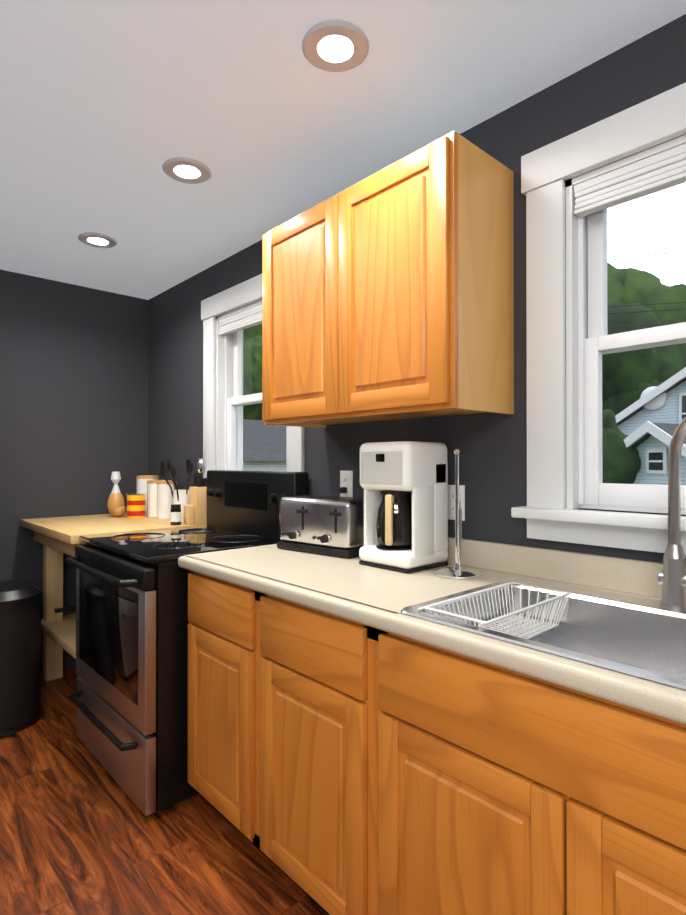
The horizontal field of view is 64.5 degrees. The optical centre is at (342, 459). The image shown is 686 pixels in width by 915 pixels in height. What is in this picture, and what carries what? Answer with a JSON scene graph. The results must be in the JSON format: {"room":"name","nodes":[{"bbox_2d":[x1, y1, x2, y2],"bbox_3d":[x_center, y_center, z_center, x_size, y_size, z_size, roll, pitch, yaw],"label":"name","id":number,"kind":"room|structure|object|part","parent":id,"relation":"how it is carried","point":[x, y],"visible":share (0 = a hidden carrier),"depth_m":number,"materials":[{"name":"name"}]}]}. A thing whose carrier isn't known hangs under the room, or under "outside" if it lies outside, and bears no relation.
{"room":"kitchen","nodes":[
{"label":"kitchen","id":0,"kind":"room"},
{"bbox_2d":[0,269,147,673],"bbox_3d":[-2.734,0.091,2.430,3.738,2.334,0.160,0,0,-43],"label":"wall","id":1,"kind":"structure","parent":0,"point":[73,397],"depth_m":3.29,"materials":[{"name":"grey paint"}]},
{"bbox_2d":[0,666,327,914],"bbox_3d":[-0.844,1.299,0.485,3.898,0.100,5.575,0,0,-43],"label":"floor","id":2,"kind":"structure","parent":0,"point":[81,833],"depth_m":1.76,"materials":[{"name":"brown wood"}]},
{"bbox_2d":[0,581,41,737],"bbox_3d":[-1.614,0.934,2.598,0.318,0.651,0.354,0,0,-43],"label":"trash can","id":3,"kind":"object","parent":2,"relation":"on","point":[20,657],"visible":1,"depth_m":2.53,"materials":[{"name":"black"}]},
{"bbox_2d":[20,513,206,680],"bbox_3d":[-1.260,0.801,3.019,0.740,0.920,0.940,0,0,-43],"label":"work table","id":4,"kind":"object","parent":2,"relation":"on","point":[57,537],"visible":0.31,"depth_m":3.05,"materials":[{"name":"brown wood"}]},
{"bbox_2d":[54,606,75,612],"bbox_3d":[-1.350,0.834,2.935,0.376,0.182,0.270,0,0,-43],"label":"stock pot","id":5,"kind":"object","parent":4,"relation":"on","point":[64,609],"visible":0.17,"depth_m":2.83,"materials":[{"name":"black metal"}]},
{"bbox_2d":[107,472,125,516],"bbox_3d":[-1.352,0.206,3.246,0.101,0.270,0.114,0,0,-43],"label":"bottle","id":6,"kind":"object","parent":4,"relation":"on","point":[115,505],"visible":1,"depth_m":3.22,"materials":[{"name":"brown ceramic"}]},
{"bbox_2d":[127,493,145,517],"bbox_3d":[-1.219,0.270,3.207,0.106,0.143,0.106,0,0,-43],"label":"can","id":7,"kind":"object","parent":4,"relation":"on","point":[136,505],"visible":1,"depth_m":3.16,"materials":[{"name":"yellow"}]},
{"bbox_2d":[136,475,158,492],"bbox_3d":[-1.219,0.221,3.395,0.135,0.243,0.135,0,0,2],"label":"canister","id":8,"kind":"object","parent":4,"relation":"on","point":[138,482],"depth_m":3.34,"materials":[{"name":"white ceramic"}]},
{"bbox_2d":[141,478,176,518],"bbox_3d":[-1.078,0.232,3.241,0.124,0.218,0.250,0,0,-43],"label":"canister","id":9,"kind":"object","parent":4,"relation":"on","point":[159,497],"depth_m":3.16,"materials":[{"name":"white ceramic"}]},
{"bbox_2d":[170,504,180,524],"bbox_3d":[-0.870,0.287,2.830,0.055,0.105,0.055,0,0,-43],"label":"spice jar","id":10,"kind":"object","parent":4,"relation":"on","point":[175,514],"visible":1,"depth_m":2.81,"materials":[{"name":"black"}]},
{"bbox_2d":[160,458,204,521],"bbox_3d":[-0.886,0.164,3.014,0.198,0.352,0.259,0,0,-43],"label":"utensil crock","id":11,"kind":"object","parent":4,"relation":"on","point":[180,496],"visible":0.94,"depth_m":2.97,"materials":[{"name":"white ceramic"}]},
{"bbox_2d":[184,473,206,524],"bbox_3d":[-0.772,0.205,2.894,0.140,0.270,0.080,0,0,-43],"label":"knife block","id":12,"kind":"object","parent":4,"relation":"on","point":[195,510],"visible":0.81,"depth_m":2.86,"materials":[{"name":"brown wood"}]},
{"bbox_2d":[65,470,308,815],"bbox_3d":[-0.695,0.656,2.367,0.797,1.205,0.766,0,0,-43],"label":"stove","id":13,"kind":"object","parent":2,"relation":"on","point":[129,698],"visible":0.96,"depth_m":2.04,"materials":[{"name":"black metal"}]},
{"bbox_3d":[-0.947,0.803,2.135,0.113,0.852,0.758,0,0,-43],"label":"door","id":14,"kind":"part","parent":13,"relation":"part of","materials":[{"name":"silver metal"}]},
{"bbox_2d":[0,0,685,299],"bbox_3d":[-0.844,-1.135,0.497,3.898,0.100,5.575,0,0,-43],"label":"ceiling","id":15,"kind":"structure","parent":0,"point":[108,108],"depth_m":1.65,"materials":[{"name":"grey paint"}]},
{"bbox_2d":[78,232,116,247],"bbox_3d":[-1.196,-1.068,2.652,0.175,0.011,0.175,0,0,41],"label":"recessed light","id":16,"kind":"object","parent":15,"relation":"in","point":[98,240],"depth_m":2.64,"materials":[{"name":"grey metal"}]},
{"bbox_2d":[162,157,210,183],"bbox_3d":[-0.579,-1.071,2.020,0.175,0.011,0.175,0,0,41],"label":"recessed light","id":17,"kind":"object","parent":15,"relation":"in","point":[181,169],"depth_m":2.01,"materials":[{"name":"grey"}]},
{"bbox_2d":[302,20,368,71],"bbox_3d":[-0.019,-1.074,1.419,0.175,0.011,0.175,0,0,41],"label":"recessed light","id":18,"kind":"object","parent":15,"relation":"in","point":[335,45],"depth_m":1.41,"materials":[{"name":"grey metal"}]},
{"bbox_2d":[148,14,685,562],"bbox_3d":[0.533,0.088,1.756,0.160,2.334,5.575,0,0,-43],"label":"wall","id":19,"kind":"structure","parent":0,"point":[492,448],"depth_m":1.73,"materials":[{"name":"grey paint"}]},
{"bbox_2d":[201,274,303,477],"bbox_3d":[-0.422,-0.327,2.771,0.255,1.127,0.937,0,0,-43],"label":"window","id":20,"kind":"structure","parent":19,"relation":"in","point":[241,295],"depth_m":2.97,"materials":[{"name":"white wood"}]},
{"bbox_2d":[219,304,261,335],"bbox_3d":[-0.452,-0.722,2.746,0.040,0.082,0.625,0,0,-43],"label":"window blind","id":21,"kind":"object","parent":20,"relation":"attached to","point":[245,319],"visible":0.52,"depth_m":2.80,"materials":[{"name":"white plastic"}]},
{"bbox_3d":[-0.409,-0.315,2.783,0.081,0.895,0.631,0,0,-43],"label":"window sash","id":22,"kind":"part","parent":20,"relation":"part of","materials":[{"name":"white wood"}]},
{"bbox_2d":[339,471,352,496],"bbox_3d":[0.004,0.102,2.187,0.034,0.116,0.072,0,0,-43],"label":"electrical outlet","id":23,"kind":"object","parent":19,"relation":"attached to","point":[346,484],"visible":0.85,"depth_m":2.18,"materials":[{"name":"white plastic"}]},
{"bbox_2d":[262,130,513,427],"bbox_3d":[0.101,-0.507,1.869,0.322,0.741,0.886,0,0,-43],"label":"upper cabinet","id":24,"kind":"object","parent":19,"relation":"attached to","point":[387,292],"visible":1,"depth_m":1.61,"materials":[{"name":"brown wood"}]},
{"bbox_2d":[448,485,464,520],"bbox_3d":[0.373,0.142,1.804,0.008,0.116,0.072,0,0,-43],"label":"electrical outlet","id":25,"kind":"object","parent":19,"relation":"attached to","point":[451,502],"visible":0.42,"depth_m":1.80,"materials":[{"name":"white plastic"}]},
{"bbox_2d":[446,537,685,596],"bbox_3d":[0.888,0.298,1.230,0.020,0.085,3.042,0,0,-43],"label":"backsplash","id":26,"kind":"structure","parent":19,"relation":"attached to","point":[665,577],"depth_m":1.49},
{"bbox_2d":[511,82,685,555],"bbox_3d":[0.901,-0.334,1.331,0.255,1.127,0.937,0,0,-43],"label":"window","id":27,"kind":"structure","parent":19,"relation":"in","point":[550,511],"depth_m":1.53,"materials":[{"name":"white wood"}]},
{"bbox_2d":[574,143,685,217],"bbox_3d":[0.871,-0.729,1.306,0.040,0.082,0.625,0,0,-43],"label":"window blind","id":28,"kind":"object","parent":27,"relation":"attached to","point":[664,170],"visible":1,"depth_m":1.41,"materials":[{"name":"white plastic"}]},
{"bbox_3d":[0.914,-0.322,1.343,0.081,0.895,0.631,0,0,-43],"label":"window sash","id":29,"kind":"part","parent":27,"relation":"part of","materials":[{"name":"white wood"}]},
{"bbox_2d":[178,545,685,728],"bbox_3d":[0.667,0.360,1.026,0.622,0.040,3.042,0,0,-43],"label":"countertop","id":30,"kind":"structure","parent":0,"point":[352,592],"depth_m":1.30,"materials":[{"name":"beige laminate"}]},
{"bbox_2d":[277,495,363,558],"bbox_3d":[-0.066,0.243,2.050,0.361,0.202,0.203,0,0,40],"label":"toaster","id":31,"kind":"object","parent":30,"relation":"on","point":[333,526],"visible":0.85,"depth_m":1.96,"materials":[{"name":"silver metal"}]},
{"bbox_2d":[359,441,447,572],"bbox_3d":[0.190,0.143,1.765,0.229,0.398,0.221,0,0,-43],"label":"coffee maker","id":32,"kind":"object","parent":30,"relation":"on","point":[404,484],"visible":1,"depth_m":1.69,"materials":[{"name":"white plastic"}]},
{"bbox_2d":[434,448,481,578],"bbox_3d":[0.341,0.154,1.621,0.140,0.375,0.140,0,0,-43],"label":"towel holder","id":33,"kind":"object","parent":30,"relation":"on","point":[457,571],"visible":1,"depth_m":1.60,"materials":[{"name":"silver metal"}]},
{"bbox_2d":[657,417,685,652],"bbox_3d":[0.833,0.110,1.061,0.170,0.448,0.423,0,0,-43],"label":"faucet","id":34,"kind":"object","parent":30,"relation":"on","point":[672,604],"depth_m":1.22,"materials":[{"name":"silver metal"}]},
{"bbox_2d":[188,573,685,852],"bbox_3d":[0.458,0.479,0.834,0.019,0.170,2.952,0,0,-43],"label":"drawer fronts","id":35,"kind":"structure","parent":0,"relation":"attached to","point":[625,768],"depth_m":1.02,"materials":[{"name":"orange wood"}]},
{"bbox_2d":[386,569,685,692],"bbox_3d":[0.595,0.434,1.085,0.530,0.200,0.840,0,0,-43],"label":"sink","id":36,"kind":"object","parent":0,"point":[640,634],"depth_m":1.28,"materials":[{"name":"silver metal"}]},
{"label":"outside","id":37,"kind":"structure","parent":0,"visible":0},
{"bbox_2d":[607,250,685,327],"bbox_3d":[7.287,-3.378,10.061,6.931,1.643,0.022,0,0,14],"label":"power lines","id":38,"kind":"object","parent":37,"point":[646,304],"depth_m":10.42,"materials":[{"name":"black metal"}]},
{"bbox_3d":[0.835,4.452,21.124,150.000,0.200,150.000,0,0,-43],"label":"ground","id":39,"kind":"structure","parent":0,"visible":0},
{"bbox_2d":[243,419,285,470],"bbox_3d":[-5.143,1.470,16.905,11.600,5.721,8.600,0,0,-43],"label":"house","id":40,"kind":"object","parent":39,"relation":"on","point":[263,431],"depth_m":15.43,"materials":[{"name":"white"}]},
{"bbox_2d":[615,367,685,435],"bbox_3d":[14.293,0.935,14.554,15.800,6.767,8.514,0,0,-11],"label":"house","id":41,"kind":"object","parent":39,"relation":"on","point":[628,426],"depth_m":13.24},
{"bbox_2d":[624,421,685,484],"bbox_3d":[10.389,1.778,12.521,9.550,5.061,4.500,0,0,-23],"label":"house","id":42,"kind":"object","parent":39,"relation":"on","point":[637,439],"depth_m":10.80,"materials":[{"name":"blue"}]},
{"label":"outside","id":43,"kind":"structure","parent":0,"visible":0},
{"bbox_2d":[243,262,685,483],"bbox_3d":[18.206,-4.145,33.014,48.424,11.430,33.605,0,0,-43],"label":"trees","id":44,"kind":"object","parent":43,"point":[636,292],"depth_m":15.07,"materials":[{"name":"green plant"}]}
]}

